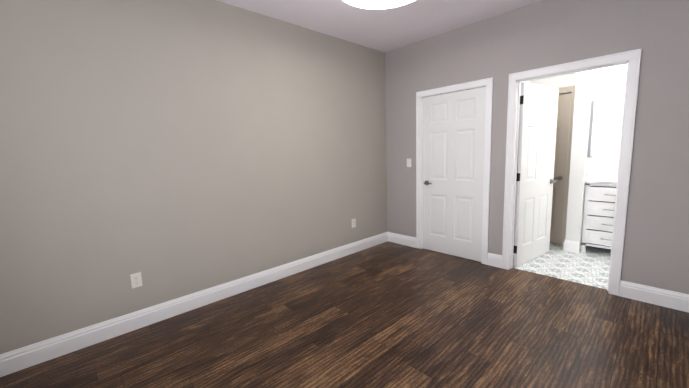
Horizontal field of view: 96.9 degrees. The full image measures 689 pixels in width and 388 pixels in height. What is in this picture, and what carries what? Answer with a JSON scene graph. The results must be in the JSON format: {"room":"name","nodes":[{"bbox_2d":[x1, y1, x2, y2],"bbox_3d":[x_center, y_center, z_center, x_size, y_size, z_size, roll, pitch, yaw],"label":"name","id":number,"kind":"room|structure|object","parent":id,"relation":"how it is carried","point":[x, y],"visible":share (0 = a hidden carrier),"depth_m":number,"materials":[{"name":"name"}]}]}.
{"room":"empty bedroom","nodes":[
{"label":"empty bedroom","id":0,"kind":"room"},
{"bbox_2d":[0,0,386,353],"bbox_3d":[-0.371,-0.491,3.643,6.330,2.735,0.115,-9,11,-43],"label":"wall","id":1,"kind":"structure","parent":0,"point":[169,150],"depth_m":2.53,"materials":[{"name":"grey paint"}]},
{"bbox_2d":[130,272,142,288],"bbox_3d":[-1.669,0.692,2.447,0.072,0.116,0.008,-9,11,-43],"label":"outlet","id":2,"kind":"object","parent":1,"relation":"attached to","point":[136,279],"visible":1,"depth_m":2.44,"materials":[{"name":"plastic"}]},
{"bbox_2d":[0,232,387,376],"bbox_3d":[-0.919,0.899,3.177,4.350,0.145,0.015,-9,11,-43],"label":"baseboard","id":3,"kind":"structure","parent":1,"relation":"attached to","point":[15,360],"depth_m":2.55,"materials":[{"name":"white wood"}]},
{"bbox_2d":[352,219,355,227],"bbox_3d":[0.125,0.395,4.119,0.072,0.116,0.008,-9,11,-43],"label":"outlet","id":4,"kind":"object","parent":1,"relation":"attached to","point":[353,223],"visible":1,"depth_m":4.12,"materials":[{"name":"plastic"}]},
{"bbox_2d":[0,241,688,387],"bbox_3d":[0.354,1.142,1.828,4.545,0.060,3.980,-9,11,-43],"label":"floor","id":5,"kind":"structure","parent":0,"point":[387,314],"depth_m":2.24,"materials":[{"name":"brown wood"}]},
{"bbox_2d":[217,0,540,52],"bbox_3d":[0.908,-1.750,2.054,6.330,0.100,3.980,-9,11,-43],"label":"ceiling","id":6,"kind":"structure","parent":0,"point":[386,30],"depth_m":3.15,"materials":[{"name":"paint"}]},
{"bbox_2d":[343,0,414,8],"bbox_3d":[0.292,-1.616,2.237,0.734,0.173,0.734,-9,11,-43],"label":"ceiling fan light","id":7,"kind":"object","parent":6,"relation":"attached to","point":[375,4],"visible":1,"depth_m":2.55,"materials":[{"name":"white glass"}]},
{"bbox_2d":[385,0,688,293],"bbox_3d":[1.942,-0.504,3.164,0.115,2.735,3.750,-9,11,-43],"label":"wall","id":8,"kind":"structure","parent":0,"point":[499,48],"depth_m":2.69,"materials":[{"name":"grey paint"}]},
{"bbox_2d":[388,232,415,247],"bbox_3d":[0.842,0.667,4.449,0.015,0.145,0.497,-9,11,-43],"label":"baseboard","id":9,"kind":"structure","parent":8,"relation":"attached to","point":[410,241],"depth_m":4.44,"materials":[{"name":"white wood"}]},
{"bbox_2d":[407,159,410,166],"bbox_3d":[0.889,-0.431,4.212,0.012,0.116,0.072,-9,11,-43],"label":"light switch","id":10,"kind":"object","parent":8,"relation":"attached to","point":[408,162],"visible":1,"depth_m":4.21,"materials":[{"name":"plastic"}]},
{"bbox_2d":[422,87,485,261],"bbox_3d":[1.317,-0.217,3.797,0.096,2.022,0.810,-9,11,-43],"label":"closet door","id":11,"kind":"structure","parent":8,"relation":"in","point":[453,147],"depth_m":3.77,"materials":[{"name":"white wood"}]},
{"bbox_2d":[416,77,492,264],"bbox_3d":[1.350,-0.258,3.825,0.137,2.110,0.966,-9,11,-43],"label":"trim","id":12,"kind":"structure","parent":8,"relation":"attached to","point":[487,83],"depth_m":3.58,"materials":[{"name":"white wood"}]},
{"bbox_2d":[496,253,513,267],"bbox_3d":[2.285,0.678,4.004,1.245,0.145,0.015,-9,11,-43],"label":"baseboard","id":13,"kind":"structure","parent":8,"relation":"attached to","point":[498,257],"depth_m":3.47,"materials":[{"name":"white wood"}]},
{"bbox_2d":[513,82,558,266],"bbox_3d":[2.263,-0.216,3.560,0.838,2.022,0.222,-9,11,-43],"label":"bathroom door","id":14,"kind":"structure","parent":8,"relation":"in","point":[537,138],"depth_m":3.52,"materials":[{"name":"white wood"}]},
{"bbox_2d":[502,48,641,295],"bbox_3d":[2.141,-0.174,3.007,0.159,2.110,0.994,-9,11,-43],"label":"door frame","id":15,"kind":"structure","parent":8,"relation":"attached to","point":[631,59],"depth_m":2.74,"materials":[{"name":"white wood"}]},
{"bbox_2d":[619,280,688,312],"bbox_3d":[2.837,0.885,2.348,0.015,0.145,1.073,-9,11,-43],"label":"baseboard","id":16,"kind":"structure","parent":8,"relation":"attached to","point":[648,294],"depth_m":2.57,"materials":[{"name":"white wood"}]},
{"bbox_2d":[530,73,575,234],"bbox_3d":[2.367,-0.732,4.740,0.200,2.735,2.020,-9,11,-43],"label":"wall","id":17,"kind":"structure","parent":0,"point":[566,80],"depth_m":4.00,"materials":[{"name":"white paint"}]},
{"bbox_2d":[557,86,574,245],"bbox_3d":[2.673,-0.365,4.313,0.018,2.104,0.914,-9,11,-43],"label":"door frame","id":18,"kind":"structure","parent":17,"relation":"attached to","point":[567,89],"depth_m":3.99,"materials":[{"name":"beige paint"}]},
{"bbox_2d":[550,93,570,244],"bbox_3d":[2.680,-0.330,4.323,0.096,2.015,0.760,-9,11,-43],"label":"door","id":19,"kind":"structure","parent":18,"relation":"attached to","point":[561,151],"depth_m":4.10,"materials":[{"name":"paint"}]},
{"bbox_2d":[513,243,610,288],"bbox_3d":[2.653,0.774,3.972,1.785,0.060,3.980,-9,11,-43],"label":"floor","id":20,"kind":"structure","parent":0,"point":[590,265],"depth_m":3.48,"materials":[{"name":"white tile"}]},
{"bbox_2d":[581,183,616,252],"bbox_3d":[3.502,0.308,3.677,0.606,0.885,0.920,-9,11,-43],"label":"bathroom vanity","id":21,"kind":"object","parent":20,"relation":"on","point":[598,214],"visible":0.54,"depth_m":3.72,"materials":[{"name":"white wood"}]},
{"bbox_2d":[585,170,617,183],"bbox_3d":[3.493,-0.223,3.610,0.586,0.205,0.934,-9,11,-43],"label":"backsplash","id":22,"kind":"structure","parent":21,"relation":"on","point":[601,176],"depth_m":3.95,"materials":[{"name":"stone"}]},
{"bbox_2d":[514,64,626,238],"bbox_3d":[2.659,-0.608,3.755,1.750,2.735,3.865,-9,11,-43],"label":"wall","id":23,"kind":"structure","parent":0,"point":[612,89],"depth_m":3.96,"materials":[{"name":"white paint"}]},
{"bbox_2d":[565,69,600,252],"bbox_3d":[3.093,-0.647,3.938,0.630,2.735,0.150,-9,11,-43],"label":"wall","id":24,"kind":"structure","parent":0,"point":[587,88],"depth_m":3.75,"materials":[{"name":"white paint"}]},
{"bbox_2d":[563,240,571,251],"bbox_3d":[2.933,0.653,4.034,0.255,0.145,0.015,-9,11,-43],"label":"baseboard","id":25,"kind":"structure","parent":24,"relation":"attached to","point":[567,244],"depth_m":3.93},
{"bbox_2d":[587,100,600,156],"bbox_3d":[3.157,-0.813,3.856,0.510,0.680,0.030,-9,11,-43],"label":"mirrored medicine cabinet","id":26,"kind":"object","parent":24,"relation":"attached to","point":[594,128],"visible":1,"depth_m":3.75,"materials":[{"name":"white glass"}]}
]}

